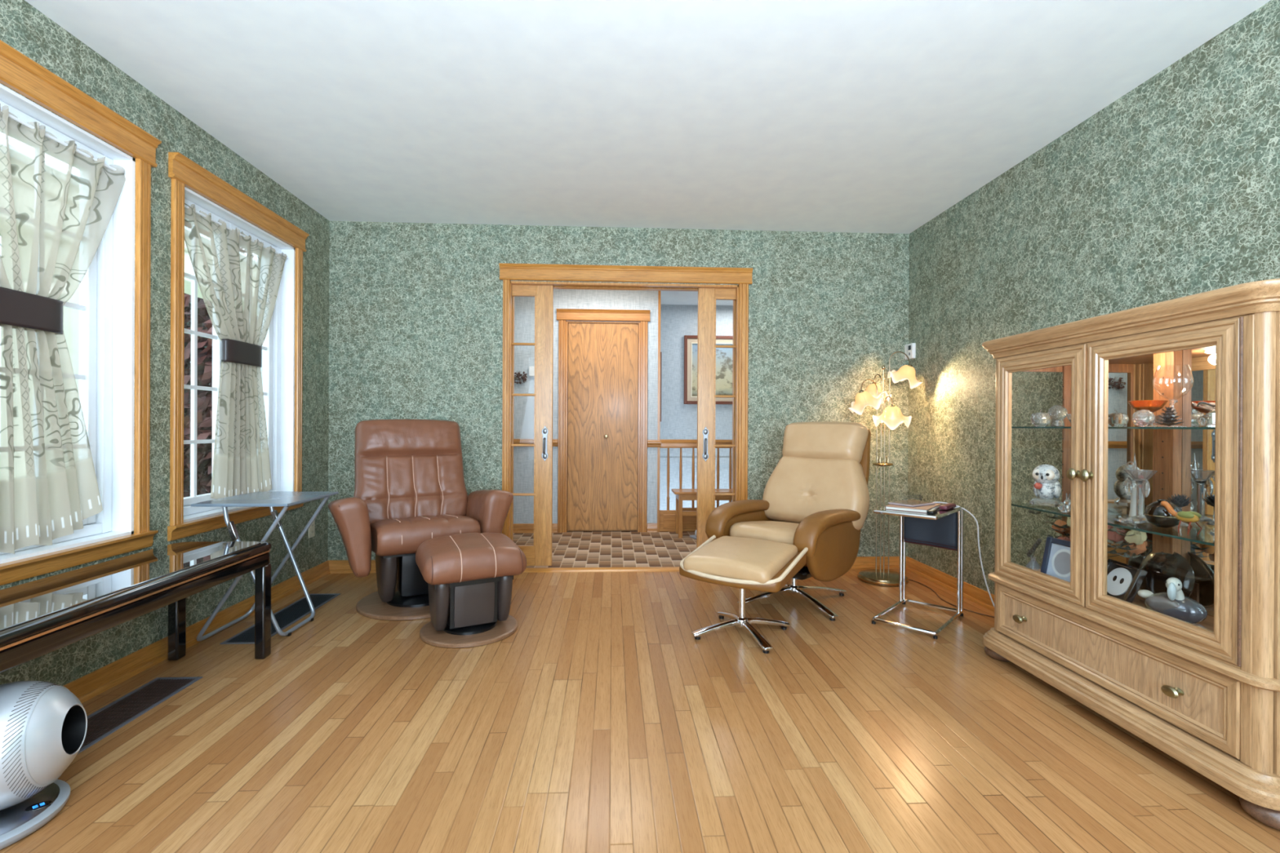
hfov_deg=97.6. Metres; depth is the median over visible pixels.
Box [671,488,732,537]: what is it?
bench
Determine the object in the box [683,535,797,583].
cushion
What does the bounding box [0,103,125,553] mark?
curtain
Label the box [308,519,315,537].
wall outlet
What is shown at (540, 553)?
door
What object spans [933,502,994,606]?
charging cable
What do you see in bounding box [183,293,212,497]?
maple tree
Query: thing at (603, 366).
door
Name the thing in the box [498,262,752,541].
door frame
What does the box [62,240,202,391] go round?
porch
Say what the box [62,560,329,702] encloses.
baseboard
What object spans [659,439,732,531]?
stair railing
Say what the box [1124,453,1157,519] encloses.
candlestick
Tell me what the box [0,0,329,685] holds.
wall
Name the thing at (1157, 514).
bowl
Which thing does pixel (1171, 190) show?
wall
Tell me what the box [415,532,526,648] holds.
footstool
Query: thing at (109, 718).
floor vent
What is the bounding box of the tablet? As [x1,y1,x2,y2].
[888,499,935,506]
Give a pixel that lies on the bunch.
(518, 375)
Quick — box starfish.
[1112,516,1146,524]
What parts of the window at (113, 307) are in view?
frame, sill trim, head trim, sash, casing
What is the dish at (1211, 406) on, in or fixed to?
on the china cabinet
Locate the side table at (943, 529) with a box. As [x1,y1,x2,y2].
[871,504,964,639]
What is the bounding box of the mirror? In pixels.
[1070,346,1215,616]
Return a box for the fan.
[0,680,87,849]
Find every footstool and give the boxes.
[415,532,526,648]
[679,535,808,653]
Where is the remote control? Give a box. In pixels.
[927,508,937,513]
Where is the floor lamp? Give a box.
[848,351,922,586]
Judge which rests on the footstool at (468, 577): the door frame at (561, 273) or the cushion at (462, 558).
the cushion at (462, 558)
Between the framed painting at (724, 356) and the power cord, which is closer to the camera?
the power cord
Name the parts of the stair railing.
handrail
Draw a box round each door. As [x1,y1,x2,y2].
[511,284,553,565]
[555,308,650,533]
[696,288,736,548]
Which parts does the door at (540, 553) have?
rail, pull, handle plate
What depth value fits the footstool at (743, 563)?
2.67 m
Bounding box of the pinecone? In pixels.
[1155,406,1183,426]
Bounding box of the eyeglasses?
[898,493,922,502]
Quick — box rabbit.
[1057,493,1071,512]
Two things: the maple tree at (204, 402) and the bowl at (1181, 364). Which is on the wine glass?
the bowl at (1181, 364)
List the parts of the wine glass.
stem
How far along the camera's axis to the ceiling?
2.38 m
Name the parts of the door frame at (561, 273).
casing, head trim, casing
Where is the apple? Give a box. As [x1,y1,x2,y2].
[1030,408,1051,426]
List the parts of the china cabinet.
drawer knob, door rail, frame, door rail, door knob, door knob, drawer panel, drawer rail, drawer rail, rail, rail, cornice, moulding, waist moulding, door rail, door rail, drawer knob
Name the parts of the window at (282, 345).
casing, sash, frame, sill trim, head trim, sash, casing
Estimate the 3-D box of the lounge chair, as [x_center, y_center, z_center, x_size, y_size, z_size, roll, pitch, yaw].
[0.921,0.499,3.312,0.702,1.061,0.901,0,0,44]
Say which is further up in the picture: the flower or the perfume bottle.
the flower
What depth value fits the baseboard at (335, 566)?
3.88 m
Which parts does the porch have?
post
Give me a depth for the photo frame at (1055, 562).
2.27 m
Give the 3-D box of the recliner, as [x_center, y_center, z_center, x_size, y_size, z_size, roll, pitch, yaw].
[-1.293,0.487,3.293,0.949,1.064,0.745,0,0,-31]
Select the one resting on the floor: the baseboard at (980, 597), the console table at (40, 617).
the console table at (40, 617)
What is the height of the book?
0.017 m
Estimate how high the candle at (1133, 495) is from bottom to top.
0.120 m
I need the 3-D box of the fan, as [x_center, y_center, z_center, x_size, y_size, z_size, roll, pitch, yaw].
[-1.671,0.848,1.429,0.344,0.344,0.359,0,0,-3]
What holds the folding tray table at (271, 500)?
on the floor
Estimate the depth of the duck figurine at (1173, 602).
1.82 m
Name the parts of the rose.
stem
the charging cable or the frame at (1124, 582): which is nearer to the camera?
the frame at (1124, 582)
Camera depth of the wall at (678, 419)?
6.53 m
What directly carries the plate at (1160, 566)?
on the china cabinet
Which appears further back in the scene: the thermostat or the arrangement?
the thermostat
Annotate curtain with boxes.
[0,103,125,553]
[184,203,288,498]
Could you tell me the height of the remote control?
0.015 m
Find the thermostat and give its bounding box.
[904,342,915,359]
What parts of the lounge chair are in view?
arm panel, star leg, seat, backrest, star leg, star leg, arm panel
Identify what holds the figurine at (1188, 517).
on the china cabinet
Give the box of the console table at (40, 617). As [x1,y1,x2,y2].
[0,541,271,672]
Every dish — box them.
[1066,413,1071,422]
[1191,401,1215,426]
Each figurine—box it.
[1029,464,1061,506]
[1137,577,1207,623]
[1160,501,1202,534]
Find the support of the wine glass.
on the china cabinet
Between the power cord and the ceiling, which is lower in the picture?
the power cord
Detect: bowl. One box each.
[1127,400,1168,426]
[1142,499,1182,528]
[1151,364,1194,399]
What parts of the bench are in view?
leg, leg, seat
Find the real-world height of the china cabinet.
1.413 m
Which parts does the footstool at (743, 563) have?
star leg, star leg, star leg, star leg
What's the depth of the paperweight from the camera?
1.92 m
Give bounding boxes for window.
[0,40,161,585]
[167,151,309,541]
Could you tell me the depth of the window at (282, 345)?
2.95 m
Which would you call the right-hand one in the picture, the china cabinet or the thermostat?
the china cabinet
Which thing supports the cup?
on the candlestick at (1141, 477)
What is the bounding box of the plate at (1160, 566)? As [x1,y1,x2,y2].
[1138,551,1195,603]
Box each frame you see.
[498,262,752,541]
[660,351,662,422]
[1040,536,1070,582]
[1106,558,1147,603]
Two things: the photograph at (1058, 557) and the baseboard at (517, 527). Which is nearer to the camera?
the photograph at (1058, 557)
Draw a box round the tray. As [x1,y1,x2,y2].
[191,491,338,506]
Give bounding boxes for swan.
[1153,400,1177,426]
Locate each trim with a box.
[513,439,661,447]
[657,290,660,532]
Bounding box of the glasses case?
[938,502,955,510]
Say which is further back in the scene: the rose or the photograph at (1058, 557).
the photograph at (1058, 557)
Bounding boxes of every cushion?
[415,532,526,585]
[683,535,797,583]
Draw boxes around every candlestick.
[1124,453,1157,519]
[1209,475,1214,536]
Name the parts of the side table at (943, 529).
post, post, floor frame, frame, post, post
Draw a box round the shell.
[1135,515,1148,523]
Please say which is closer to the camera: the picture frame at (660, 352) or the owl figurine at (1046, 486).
the owl figurine at (1046, 486)
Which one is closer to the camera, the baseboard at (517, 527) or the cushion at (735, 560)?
the cushion at (735, 560)
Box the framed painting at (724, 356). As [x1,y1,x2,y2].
[684,335,733,404]
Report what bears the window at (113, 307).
in the wall at (24, 28)
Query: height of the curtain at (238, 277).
1.482 m
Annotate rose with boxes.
[1167,493,1193,525]
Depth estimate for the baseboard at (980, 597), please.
3.56 m
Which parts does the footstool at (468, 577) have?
panel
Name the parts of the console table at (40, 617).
glass, leg, leg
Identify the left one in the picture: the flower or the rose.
the flower
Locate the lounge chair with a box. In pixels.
[705,422,871,621]
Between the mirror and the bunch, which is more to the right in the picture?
the mirror
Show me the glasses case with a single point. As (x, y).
(947, 506)
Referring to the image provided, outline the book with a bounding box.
[884,502,941,513]
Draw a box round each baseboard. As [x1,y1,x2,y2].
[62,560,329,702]
[328,560,376,573]
[513,523,657,533]
[850,556,906,568]
[906,556,994,612]
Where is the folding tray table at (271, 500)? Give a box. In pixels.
[191,491,338,641]
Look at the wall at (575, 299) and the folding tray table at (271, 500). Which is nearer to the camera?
the folding tray table at (271, 500)
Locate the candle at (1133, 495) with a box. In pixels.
[1128,484,1136,516]
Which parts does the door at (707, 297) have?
handle plate, pull, rail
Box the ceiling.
[24,0,1271,306]
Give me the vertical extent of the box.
0.094 m
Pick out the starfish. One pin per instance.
(1128, 520)
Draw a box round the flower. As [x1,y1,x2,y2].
[1033,482,1042,489]
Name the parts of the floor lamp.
lamp shade, stem, stem, lamp shade, post, stem, lamp shade, stem, lamp shade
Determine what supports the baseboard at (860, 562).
attached to the wall at (415, 309)
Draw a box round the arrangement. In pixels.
[1027,509,1147,558]
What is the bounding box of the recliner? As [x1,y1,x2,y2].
[328,418,513,620]
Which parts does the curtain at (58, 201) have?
rod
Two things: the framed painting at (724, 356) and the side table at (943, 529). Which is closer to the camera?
the side table at (943, 529)
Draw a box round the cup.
[1124,469,1157,482]
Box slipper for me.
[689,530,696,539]
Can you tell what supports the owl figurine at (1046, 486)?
on the china cabinet
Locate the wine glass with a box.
[1151,364,1194,426]
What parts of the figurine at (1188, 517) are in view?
leg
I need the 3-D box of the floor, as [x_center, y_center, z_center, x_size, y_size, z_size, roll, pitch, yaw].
[0.322,1.060,1.489,5.600,0.060,8.140,0,0,-3]
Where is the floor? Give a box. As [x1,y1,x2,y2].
[0,530,1279,852]
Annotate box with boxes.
[528,366,534,376]
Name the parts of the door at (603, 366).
casing, head trim, casing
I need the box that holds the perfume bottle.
[1025,537,1041,571]
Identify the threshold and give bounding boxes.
[523,566,679,572]
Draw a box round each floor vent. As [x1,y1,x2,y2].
[77,676,202,754]
[219,593,340,644]
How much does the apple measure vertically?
0.077 m
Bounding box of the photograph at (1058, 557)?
[1046,542,1070,582]
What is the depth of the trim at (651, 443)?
5.36 m
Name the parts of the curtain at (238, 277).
rod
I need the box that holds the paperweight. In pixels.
[1131,409,1155,426]
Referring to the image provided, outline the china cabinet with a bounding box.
[982,278,1279,830]
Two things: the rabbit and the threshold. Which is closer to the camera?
the rabbit
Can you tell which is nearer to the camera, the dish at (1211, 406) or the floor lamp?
the dish at (1211, 406)
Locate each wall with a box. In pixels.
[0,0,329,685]
[260,221,909,559]
[513,288,657,524]
[659,304,733,510]
[907,0,1279,595]
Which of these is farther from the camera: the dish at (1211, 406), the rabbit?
the rabbit
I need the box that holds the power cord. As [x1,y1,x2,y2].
[908,578,994,617]
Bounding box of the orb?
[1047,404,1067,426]
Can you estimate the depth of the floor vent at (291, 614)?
3.01 m
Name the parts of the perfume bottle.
dried stem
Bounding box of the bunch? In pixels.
[514,370,527,384]
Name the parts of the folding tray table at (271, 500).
leg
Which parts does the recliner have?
armrest, backrest, seat, armrest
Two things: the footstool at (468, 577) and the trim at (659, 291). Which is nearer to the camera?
the footstool at (468, 577)

